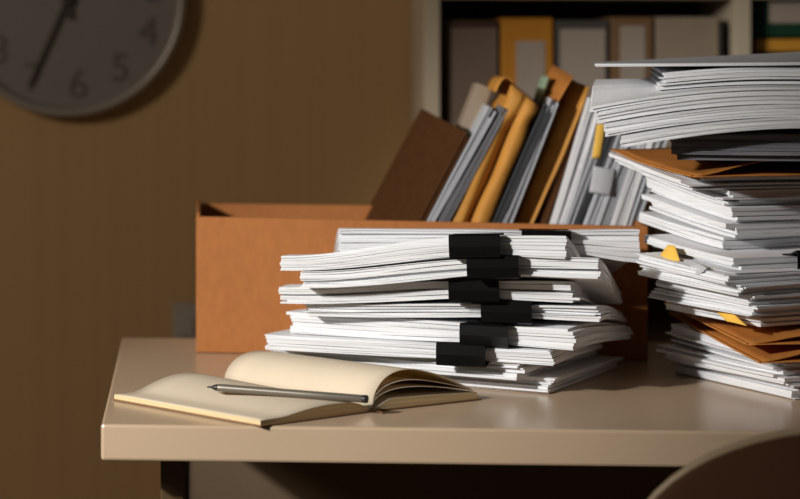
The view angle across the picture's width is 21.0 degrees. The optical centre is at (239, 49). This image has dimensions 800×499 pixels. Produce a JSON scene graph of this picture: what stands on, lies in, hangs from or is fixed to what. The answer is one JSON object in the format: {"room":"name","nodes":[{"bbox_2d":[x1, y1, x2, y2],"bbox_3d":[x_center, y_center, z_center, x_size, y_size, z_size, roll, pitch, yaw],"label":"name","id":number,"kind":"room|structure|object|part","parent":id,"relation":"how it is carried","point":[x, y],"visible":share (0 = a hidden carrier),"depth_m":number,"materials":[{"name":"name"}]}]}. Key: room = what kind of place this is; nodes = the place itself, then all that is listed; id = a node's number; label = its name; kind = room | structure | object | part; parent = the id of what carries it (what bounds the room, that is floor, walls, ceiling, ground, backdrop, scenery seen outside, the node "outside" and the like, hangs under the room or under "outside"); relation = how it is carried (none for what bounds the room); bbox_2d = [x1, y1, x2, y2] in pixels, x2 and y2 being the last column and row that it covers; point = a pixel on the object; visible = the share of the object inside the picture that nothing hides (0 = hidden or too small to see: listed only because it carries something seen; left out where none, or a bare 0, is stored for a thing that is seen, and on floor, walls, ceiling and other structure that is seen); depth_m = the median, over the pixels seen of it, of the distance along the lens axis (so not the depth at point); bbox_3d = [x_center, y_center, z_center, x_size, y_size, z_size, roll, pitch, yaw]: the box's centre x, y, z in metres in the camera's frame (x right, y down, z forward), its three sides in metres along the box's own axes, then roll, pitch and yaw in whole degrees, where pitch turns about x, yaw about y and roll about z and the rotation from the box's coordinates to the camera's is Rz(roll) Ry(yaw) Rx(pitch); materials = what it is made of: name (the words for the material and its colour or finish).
{"room":"office","nodes":[
{"label":"office","id":0,"kind":"room"},
{"bbox_2d":[0,0,411,498],"bbox_3d":[0.250,-0.368,3.200,4.700,2.900,0.100,0,0,0],"label":"wall","id":1,"kind":"structure","parent":0,"point":[305,102],"depth_m":3.15,"materials":[{"name":"paint"}]},
{"bbox_2d":[0,0,186,117],"bbox_3d":[-0.251,-0.075,3.130,0.346,0.346,0.036,0,0,0],"label":"wall clock","id":2,"kind":"object","parent":1,"relation":"attached to","point":[59,58],"visible":1,"depth_m":3.13,"materials":[{"name":"white plastic"}]},
{"bbox_2d":[173,303,195,337],"bbox_3d":[-0.078,0.400,3.137,0.040,0.060,0.026,0,0,0],"label":"wall socket","id":3,"kind":"object","parent":1,"relation":"attached to","point":[184,314],"visible":0.7,"depth_m":3.13,"materials":[{"name":"grey plastic"}]},
{"bbox_2d":[179,318,193,335],"bbox_3d":[-0.078,0.403,3.126,0.022,0.026,0.005,0,0,0],"label":"rocker switch","id":4,"kind":"object","parent":3,"relation":"attached to","point":[186,325],"depth_m":3.12,"materials":[{"name":"grey plastic"}]},
{"bbox_3d":[0.250,1.107,1.325,4.700,0.050,3.850,0,0,0],"label":"floor","id":5,"kind":"structure","parent":0,"visible":0},
{"bbox_2d":[101,338,799,498],"bbox_3d":[0.540,0.712,2.216,1.400,0.740,0.591,0,0,4],"label":"desk","id":6,"kind":"object","parent":5,"relation":"on","point":[620,432],"visible":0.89,"depth_m":2.02,"materials":[{"name":"laminate"}]},
{"bbox_3d":[-0.064,0.729,2.031,0.022,0.707,0.022,0,0,0],"label":"leg","id":7,"kind":"part","parent":6,"relation":"part of","materials":[{"name":"metal"}]},
{"bbox_3d":[-0.068,0.386,2.251,0.018,0.021,0.459,0,0,-2],"label":"rail","id":8,"kind":"part","parent":6,"relation":"part of","materials":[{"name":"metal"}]},
{"bbox_2d":[112,350,481,426],"bbox_3d":[0.056,0.323,2.096,0.262,0.037,0.248,0,0,-44],"label":"notebook","id":9,"kind":"object","parent":6,"relation":"on","point":[387,387],"visible":0.95,"depth_m":2.07,"materials":[{"name":"beige paper"}]},
{"bbox_2d":[207,384,368,402],"bbox_3d":[0.044,0.324,2.027,0.159,0.008,0.008,2,0,18],"label":"pencil","id":10,"kind":"object","parent":9,"relation":"on","point":[218,387],"visible":1,"depth_m":2.02,"materials":[{"name":"silver metal"}]},
{"bbox_2d":[196,199,647,359],"bbox_3d":[0.198,0.263,2.505,0.530,0.158,0.232,0,0,6],"label":"cardboard box","id":11,"kind":"object","parent":6,"relation":"on","point":[240,248],"visible":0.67,"depth_m":2.42,"materials":[{"name":"brown cardboard"}]},
{"bbox_3d":[-0.049,0.263,2.537,0.004,0.158,0.216,0,0,-1],"label":"panel","id":12,"kind":"part","parent":11,"relation":"part of","materials":[{"name":"cardboard"}]},
{"bbox_3d":[0.201,0.265,2.619,0.502,0.152,0.004,0,0,6],"label":"panel","id":13,"kind":"part","parent":11,"relation":"part of","materials":[{"name":"cardboard"}]},
{"bbox_2d":[365,108,468,220],"bbox_3d":[0.178,0.204,2.536,0.129,0.265,0.225,0,0,-10],"label":"folder","id":14,"kind":"object","parent":11,"relation":"in","point":[426,158],"visible":0.52,"depth_m":2.52,"materials":[{"name":"brown cardboard"}]},
{"bbox_2d":[426,104,495,220],"bbox_3d":[0.218,0.200,2.510,0.154,0.273,0.170,0,0,4],"label":"document","id":15,"kind":"object","parent":11,"relation":"in","point":[486,114],"visible":0.29,"depth_m":2.42,"materials":[{"name":"grey paper"}]},
{"bbox_2d":[435,104,507,221],"bbox_3d":[0.233,0.200,2.510,0.152,0.273,0.169,0,0,4],"label":"document","id":16,"kind":"object","parent":11,"relation":"in","point":[447,211],"visible":0.31,"depth_m":2.42,"materials":[{"name":"white paper"}]},
{"bbox_2d":[456,83,491,132],"bbox_3d":[0.234,0.188,2.575,0.132,0.297,0.050,0,0,0],"label":"folder","id":17,"kind":"object","parent":11,"relation":"in","point":[479,94],"visible":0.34,"depth_m":2.55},
{"bbox_2d":[449,76,538,222],"bbox_3d":[0.267,0.183,2.505,0.156,0.305,0.168,0,0,2],"label":"folder","id":18,"kind":"object","parent":11,"relation":"in","point":[479,201],"visible":0.48,"depth_m":2.43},
{"bbox_2d":[490,102,549,222],"bbox_3d":[0.292,0.199,2.512,0.128,0.276,0.170,0,0,3],"label":"document","id":19,"kind":"object","parent":11,"relation":"in","point":[515,175],"visible":0.25,"depth_m":2.43,"materials":[{"name":"grey paper"}]},
{"bbox_2d":[500,96,557,222],"bbox_3d":[0.305,0.195,2.513,0.119,0.282,0.168,0,0,3],"label":"document","id":20,"kind":"object","parent":11,"relation":"in","point":[513,205],"visible":0.21,"depth_m":2.43,"materials":[{"name":"grey paper"}]},
{"bbox_2d":[533,76,548,104],"bbox_3d":[0.307,0.184,2.520,0.106,0.306,0.040,0,0,0],"label":"divider","id":21,"kind":"object","parent":11,"relation":"in","point":[543,81],"visible":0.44,"depth_m":2.50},
{"bbox_2d":[512,65,589,223],"bbox_3d":[0.327,0.176,2.506,0.140,0.319,0.150,0,0,-1],"label":"folder","id":22,"kind":"object","parent":11,"relation":"in","point":[570,95],"visible":0.22,"depth_m":2.46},
{"bbox_2d":[533,97,589,223],"bbox_3d":[0.348,0.194,2.530,0.103,0.285,0.160,0,0,0],"label":"folder","id":23,"kind":"object","parent":11,"relation":"in","point":[543,215],"visible":0.25,"depth_m":2.45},
{"bbox_2d":[547,97,596,223],"bbox_3d":[0.360,0.195,2.512,0.106,0.283,0.170,0,0,3],"label":"document","id":24,"kind":"object","parent":11,"relation":"in","point":[577,159],"visible":0.33,"depth_m":2.43,"materials":[{"name":"white paper"}]},
{"bbox_2d":[563,123,604,223],"bbox_3d":[0.374,0.200,2.512,0.107,0.274,0.170,0,0,3],"label":"document","id":25,"kind":"object","parent":11,"relation":"in","point":[590,162],"visible":0.16,"depth_m":2.43,"materials":[{"name":"white paper"}]},
{"bbox_2d":[592,124,604,157],"bbox_3d":[0.406,0.103,2.425,0.016,0.038,0.002,0,0,0],"label":"tab","id":26,"kind":"object","parent":25,"relation":"attached to","point":[599,136],"visible":0.95,"depth_m":2.42,"materials":[{"name":"yellow paper"}]},
{"bbox_2d":[573,135,614,224],"bbox_3d":[0.384,0.207,2.512,0.104,0.261,0.170,0,0,3],"label":"document","id":27,"kind":"object","parent":11,"relation":"in","point":[607,142],"visible":0.09,"depth_m":2.43,"materials":[{"name":"white paper"}]},
{"bbox_2d":[580,134,626,224],"bbox_3d":[0.397,0.207,2.512,0.109,0.260,0.170,0,0,3],"label":"document","id":28,"kind":"object","parent":11,"relation":"in","point":[594,212],"visible":0.18,"depth_m":2.43,"materials":[{"name":"white paper"}]},
{"bbox_2d":[589,166,615,195],"bbox_3d":[0.409,0.148,2.423,0.031,0.034,0.002,0,0,0],"label":"sticky note","id":29,"kind":"object","parent":28,"relation":"attached to","point":[602,180],"visible":1,"depth_m":2.42,"materials":[{"name":"grey paper"}]},
{"bbox_2d":[600,145,636,224],"bbox_3d":[0.413,0.209,2.513,0.093,0.255,0.168,0,0,3],"label":"document","id":30,"kind":"object","parent":11,"relation":"in","point":[623,170],"visible":0.06,"depth_m":2.43,"materials":[{"name":"grey paper"}]},
{"bbox_2d":[608,142,652,225],"bbox_3d":[0.426,0.213,2.513,0.096,0.248,0.169,0,0,3],"label":"document","id":31,"kind":"object","parent":11,"relation":"in","point":[621,212],"visible":0.08,"depth_m":2.43,"materials":[{"name":"white paper"}]},
{"bbox_3d":[0.450,0.266,2.478,0.004,0.150,0.224,0,0,1],"label":"panel","id":32,"kind":"part","parent":11,"relation":"part of","materials":[{"name":"cardboard"}]},
{"bbox_2d":[626,140,667,225],"bbox_3d":[0.442,0.217,2.513,0.093,0.239,0.170,0,0,3],"label":"document","id":33,"kind":"object","parent":11,"relation":"in","point":[638,206],"visible":0.08,"depth_m":2.43,"materials":[{"name":"white paper"}]},
{"bbox_3d":[0.516,0.639,2.477,1.170,0.526,0.015,0,0,3],"label":"modesty panel","id":34,"kind":"part","parent":6,"relation":"part of","materials":[{"name":"brown wood"}]},
{"bbox_2d":[438,355,623,393],"bbox_3d":[0.221,0.334,2.303,0.326,0.015,0.221,0,0,29],"label":"bundle","id":35,"kind":"object","parent":6,"relation":"on","point":[554,379],"visible":0.14,"depth_m":2.17,"materials":[{"name":"white paper"}]},
{"bbox_2d":[265,344,596,379],"bbox_3d":[0.204,0.320,2.282,0.291,0.021,0.217,0,0,29],"label":"bundle","id":36,"kind":"object","parent":35,"relation":"on","point":[494,370],"visible":0.15,"depth_m":2.17,"materials":[{"name":"white paper"}]},
{"bbox_2d":[265,329,601,367],"bbox_3d":[0.204,0.305,2.253,0.306,0.029,0.226,0,0,23],"label":"bundle","id":37,"kind":"object","parent":36,"relation":"on","point":[445,353],"visible":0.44,"depth_m":2.16,"materials":[{"name":"white paper"}]},
{"bbox_2d":[286,309,632,349],"bbox_3d":[0.231,0.290,2.256,0.312,0.037,0.226,0,0,25],"label":"bundle","id":38,"kind":"object","parent":37,"relation":"on","point":[543,333],"visible":0.84,"depth_m":2.17,"materials":[{"name":"white paper"}]},
{"bbox_2d":[303,300,626,324],"bbox_3d":[0.239,0.270,2.247,0.303,0.046,0.226,0,0,17],"label":"bundle","id":39,"kind":"object","parent":38,"relation":"on","point":[506,311],"visible":0.95,"depth_m":2.15,"materials":[{"name":"white paper"}]},
{"bbox_2d":[278,278,595,304],"bbox_3d":[0.214,0.255,2.245,0.307,0.058,0.230,0,0,16],"label":"bundle","id":40,"kind":"object","parent":39,"relation":"on","point":[461,289],"visible":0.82,"depth_m":2.15,"materials":[{"name":"white paper"}]},
{"bbox_2d":[300,255,622,304],"bbox_3d":[0.232,0.235,2.213,0.300,0.071,0.231,0,0,16],"label":"bundle","id":41,"kind":"object","parent":40,"relation":"on","point":[592,275],"visible":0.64,"depth_m":2.12,"materials":[{"name":"white paper"}]},
{"bbox_2d":[280,233,579,270],"bbox_3d":[0.207,0.219,2.214,0.289,0.080,0.226,0,0,17],"label":"bundle","id":42,"kind":"object","parent":41,"relation":"on","point":[462,245],"visible":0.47,"depth_m":2.12,"materials":[{"name":"white paper"}]},
{"bbox_2d":[334,228,639,272],"bbox_3d":[0.258,0.221,2.303,0.309,0.075,0.228,0,0,1],"label":"bundle","id":43,"kind":"object","parent":42,"relation":"on","point":[615,248],"visible":0.43,"depth_m":2.20,"materials":[{"name":"white paper"}]},
{"bbox_2d":[675,362,799,398],"bbox_3d":[0.640,0.335,2.247,0.308,0.013,0.196,0,0,-24],"label":"paper stack","id":44,"kind":"object","parent":6,"relation":"on","point":[687,369],"visible":0.31,"depth_m":2.17,"materials":[{"name":"white paper"}]},
{"bbox_2d":[656,343,799,386],"bbox_3d":[0.621,0.319,2.243,0.309,0.017,0.201,0,0,-27],"label":"paper stack","id":45,"kind":"object","parent":44,"relation":"on","point":[678,352],"visible":0.5,"depth_m":2.17,"materials":[{"name":"white paper"}]},
{"bbox_2d":[665,323,799,368],"bbox_3d":[0.629,0.301,2.242,0.312,0.023,0.186,0,0,-23],"label":"paper stack","id":46,"kind":"object","parent":45,"relation":"on","point":[686,334],"visible":0.21,"depth_m":2.21,"materials":[{"name":"white paper"}]},
{"bbox_2d":[668,312,799,363],"bbox_3d":[0.594,0.285,2.187,0.237,0.018,0.325,0,0,-4],"label":"envelope","id":47,"kind":"object","parent":46,"relation":"on","point":[762,354],"visible":0.48,"depth_m":2.08,"materials":[{"name":"brown paper"}]},
{"bbox_2d":[664,302,799,344],"bbox_3d":[0.587,0.273,2.196,0.237,0.014,0.310,0,0,-4],"label":"envelope","id":48,"kind":"object","parent":47,"relation":"on","point":[748,334],"visible":0.46,"depth_m":2.10,"materials":[{"name":"brown paper"}]},
{"bbox_2d":[665,301,799,326],"bbox_3d":[0.602,0.260,2.197,0.301,0.012,0.151,0,0,-26],"label":"paper stack","id":49,"kind":"object","parent":48,"relation":"on","point":[791,319],"visible":0.27,"depth_m":2.09,"materials":[{"name":"white paper"}]},
{"bbox_2d":[648,288,799,316],"bbox_3d":[0.584,0.249,2.189,0.305,0.013,0.158,0,0,-29],"label":"paper stack","id":50,"kind":"object","parent":49,"relation":"on","point":[665,294],"visible":0.41,"depth_m":2.09,"materials":[{"name":"white paper"}]},
{"bbox_2d":[655,280,799,305],"bbox_3d":[0.591,0.237,2.184,0.301,0.015,0.153,0,0,-25],"label":"paper stack","id":51,"kind":"object","parent":50,"relation":"on","point":[793,297],"visible":0.29,"depth_m":2.08,"materials":[{"name":"white paper"}]},
{"bbox_2d":[638,265,799,295],"bbox_3d":[0.574,0.226,2.182,0.303,0.016,0.160,0,0,-28],"label":"paper stack","id":52,"kind":"object","parent":51,"relation":"on","point":[779,287],"visible":0.32,"depth_m":2.08,"materials":[{"name":"white paper"}]},
{"bbox_2d":[636,252,799,284],"bbox_3d":[0.572,0.215,2.175,0.311,0.018,0.152,0,0,-25],"label":"paper stack","id":53,"kind":"object","parent":52,"relation":"on","point":[715,273],"visible":0.45,"depth_m":2.08,"materials":[{"name":"white paper"}]},
{"bbox_2d":[660,245,679,260],"bbox_3d":[0.429,0.206,2.155,0.008,0.020,0.062,0,0,-9],"label":"sticky note","id":54,"kind":"object","parent":53,"relation":"attached to","point":[670,252],"visible":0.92,"depth_m":2.15,"materials":[{"name":"yellow paper"}]},
{"bbox_2d":[680,259,706,273],"bbox_3d":[0.443,0.215,2.112,0.011,0.015,0.084,0,0,-17],"label":"paper slip","id":55,"kind":"object","parent":53,"relation":"on","point":[700,267],"visible":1,"depth_m":2.09,"materials":[{"name":"white paper"}]},
{"bbox_2d":[643,234,799,269],"bbox_3d":[0.589,0.205,2.202,0.306,0.029,0.164,0,0,-24],"label":"paper stack","id":56,"kind":"object","parent":53,"relation":"on","point":[785,257],"visible":0.6,"depth_m":2.12,"materials":[{"name":"white paper"}]},
{"bbox_2d":[639,211,799,249],"bbox_3d":[0.593,0.186,2.264,0.309,0.030,0.154,0,0,-23],"label":"paper stack","id":57,"kind":"object","parent":56,"relation":"on","point":[655,219],"visible":0.33,"depth_m":2.17,"materials":[{"name":"white paper"}]},
{"bbox_2d":[642,194,799,237],"bbox_3d":[0.595,0.169,2.247,0.310,0.034,0.154,0,0,-23],"label":"paper stack","id":58,"kind":"object","parent":57,"relation":"on","point":[661,204],"visible":0.47,"depth_m":2.15,"materials":[{"name":"white paper"}]},
{"bbox_2d":[647,177,799,221],"bbox_3d":[0.598,0.152,2.249,0.304,0.036,0.159,0,0,-21],"label":"paper stack","id":59,"kind":"object","parent":58,"relation":"on","point":[760,212],"visible":0.42,"depth_m":2.15,"materials":[{"name":"white paper"}]},
{"bbox_2d":[642,173,799,205],"bbox_3d":[0.597,0.136,2.251,0.319,0.037,0.166,0,0,-21],"label":"paper stack","id":60,"kind":"object","parent":59,"relation":"on","point":[724,197],"visible":0.25,"depth_m":2.14,"materials":[{"name":"white paper"}]},
{"bbox_2d":[609,153,799,189],"bbox_3d":[0.563,0.122,2.236,0.312,0.031,0.168,0,0,-18],"label":"paper stack","id":61,"kind":"object","parent":60,"relation":"on","point":[739,182],"visible":0.23,"depth_m":2.14,"materials":[{"name":"white paper"}]},
{"bbox_2d":[610,147,799,176],"bbox_3d":[0.539,0.111,2.187,0.262,0.021,0.245,0,0,-9],"label":"envelope","id":62,"kind":"object","parent":61,"relation":"on","point":[661,158],"visible":0.55,"depth_m":2.13,"materials":[{"name":"orange paper"}]},
{"bbox_2d":[670,128,799,160],"bbox_3d":[0.580,0.091,2.124,0.306,0.028,0.213,0,0,12],"label":"folder","id":63,"kind":"object","parent":62,"relation":"on","point":[764,144],"visible":0.8,"depth_m":2.04,"materials":[{"name":"black paper"}]},
{"bbox_2d":[620,117,799,146],"bbox_3d":[0.543,0.074,2.108,0.335,0.035,0.222,0,0,11],"label":"paper stack","id":64,"kind":"object","parent":63,"relation":"on","point":[733,125],"visible":0.33,"depth_m":2.02,"materials":[{"name":"white paper"}]},
{"bbox_2d":[604,104,799,136],"bbox_3d":[0.530,0.064,2.121,0.334,0.037,0.226,0,0,10],"label":"paper stack","id":65,"kind":"object","parent":64,"relation":"on","point":[652,121],"visible":0.32,"depth_m":2.03,"materials":[{"name":"white paper"}]},
{"bbox_2d":[596,92,799,123],"bbox_3d":[0.524,0.052,2.129,0.335,0.037,0.225,0,0,11],"label":"paper stack","id":66,"kind":"object","parent":65,"relation":"on","point":[642,109],"visible":0.36,"depth_m":2.03,"materials":[{"name":"white paper"}]},
{"bbox_2d":[589,79,799,111],"bbox_3d":[0.518,0.044,2.134,0.332,0.031,0.224,0,0,11],"label":"paper stack","id":67,"kind":"object","parent":66,"relation":"on","point":[606,93],"visible":0.73,"depth_m":2.07,"materials":[{"name":"white paper"}]},
{"bbox_2d":[647,65,799,89],"bbox_3d":[0.570,0.026,2.163,0.304,0.026,0.214,0,0,8],"label":"paper stack","id":68,"kind":"object","parent":67,"relation":"on","point":[665,77],"visible":0.98,"depth_m":2.08,"materials":[{"name":"white paper"}]},
{"bbox_2d":[595,52,799,66],"bbox_3d":[0.544,0.005,2.184,0.362,0.023,0.247,0,0,10],"label":"paper stack","id":69,"kind":"object","parent":68,"relation":"on","point":[786,58],"visible":1,"depth_m":2.13,"materials":[{"name":"white paper"}]},
{"bbox_2d":[715,310,745,325],"bbox_3d":[0.475,0.259,2.083,0.005,0.009,0.075,0,0,-12],"label":"sticky note","id":70,"kind":"object","parent":50,"relation":"attached to","point":[729,317],"visible":0.98,"depth_m":2.08,"materials":[{"name":"yellow paper"}]},
{"bbox_3d":[0.589,0.275,2.191,0.235,0.010,0.300,0,0,-3],"label":"panel","id":71,"kind":"part","parent":48,"relation":"part of","materials":[{"name":"orange paper"}]},
{"bbox_3d":[0.595,0.287,2.182,0.235,0.015,0.315,0,0,-4],"label":"panel","id":72,"kind":"part","parent":47,"relation":"part of","materials":[{"name":"orange paper"}]},
{"bbox_2d":[412,0,799,341],"bbox_3d":[0.684,0.207,3.034,0.865,1.750,0.228,0,0,0],"label":"bookshelf","id":73,"kind":"object","parent":5,"relation":"on","point":[427,15],"visible":0.13,"depth_m":3.13,"materials":[{"name":"beige wood"}]},
{"bbox_3d":[0.262,0.207,3.034,0.020,1.750,0.228,0,0,0],"label":"panel","id":74,"kind":"part","parent":73,"relation":"part of","materials":[{"name":"beige wood"}]},
{"bbox_2d":[440,20,498,125],"bbox_3d":[0.316,0.126,3.031,0.077,0.333,0.187,0,0,0],"label":"binder","id":75,"kind":"object","parent":73,"relation":"on","point":[469,49],"visible":0.16,"depth_m":2.94,"materials":[{"name":"grey cardboard"}]},
{"bbox_2d":[490,18,552,99],"bbox_3d":[0.393,0.124,3.031,0.071,0.336,0.187,0,0,0],"label":"binder","id":76,"kind":"object","parent":73,"relation":"on","point":[525,44],"visible":0.16,"depth_m":2.94,"materials":[{"name":"orange cardboard"}]},
{"bbox_3d":[0.473,0.187,3.144,0.401,1.670,0.005,0,0,0],"label":"panel","id":77,"kind":"part","parent":73,"relation":"part of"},
{"bbox_2d":[553,20,608,97],"bbox_3d":[0.469,0.126,3.031,0.073,0.333,0.187,0,0,0],"label":"binder","id":78,"kind":"object","parent":73,"relation":"on","point":[577,44],"visible":0.16,"depth_m":2.94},
{"bbox_2d":[590,17,652,252],"bbox_3d":[0.537,0.123,3.031,0.058,0.337,0.187,0,0,0],"label":"binder","id":79,"kind":"object","parent":73,"relation":"on","point":[630,38],"visible":0.23,"depth_m":2.94,"materials":[{"name":"brown cardboard"}]},
{"bbox_2d":[652,17,718,251],"bbox_3d":[0.613,0.123,3.033,0.086,0.337,0.185,0,0,0],"label":"binder","id":80,"kind":"object","parent":73,"relation":"on","point":[673,37],"visible":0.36,"depth_m":2.94,"materials":[{"name":"beige cardboard"}]},
{"bbox_2d":[719,22,723,55],"bbox_3d":[0.660,0.127,3.033,0.006,0.330,0.185,0,0,0],"label":"binder","id":81,"kind":"object","parent":73,"relation":"on","point":[721,24],"visible":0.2,"depth_m":2.94,"materials":[{"name":"black"}]},
{"bbox_3d":[0.684,0.207,3.034,0.022,1.750,0.228,0,0,0],"label":"panel","id":82,"kind":"part","parent":73,"relation":"part of","materials":[{"name":"beige wood"}]},
{"bbox_3d":[0.896,0.187,3.144,0.401,1.670,0.005,0,0,0],"label":"panel","id":83,"kind":"part","parent":73,"relation":"part of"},
{"bbox_3d":[0.865,0.227,3.040,0.310,0.130,0.180,0,0,0],"label":"binder","id":84,"kind":"object","parent":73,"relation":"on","visible":0},
{"bbox_2d":[751,52,783,53],"bbox_3d":[0.865,0.082,3.040,0.310,0.159,0.180,0,0,0],"label":"binder","id":85,"kind":"object","parent":84,"relation":"on","point":[751,52],"visible":0.14,"depth_m":2.95,"materials":[{"name":"grey"}]},
{"bbox_2d":[751,39,799,51],"bbox_3d":[0.865,-0.006,3.040,0.310,0.017,0.180,0,0,0],"label":"binder","id":86,"kind":"object","parent":85,"relation":"on","point":[757,45],"visible":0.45,"depth_m":2.95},
{"bbox_2d":[751,0,799,37],"bbox_3d":[0.865,-0.046,3.039,0.310,0.056,0.181,0,0,0],"label":"binder","id":87,"kind":"object","parent":86,"relation":"on","point":[769,18],"visible":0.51,"depth_m":2.95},
{"bbox_2d":[648,427,799,498],"bbox_3d":[0.519,0.693,1.937,0.443,0.778,0.390,0,0,0],"label":"chair","id":88,"kind":"object","parent":5,"relation":"on","point":[767,465],"visible":1,"depth_m":1.75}
]}

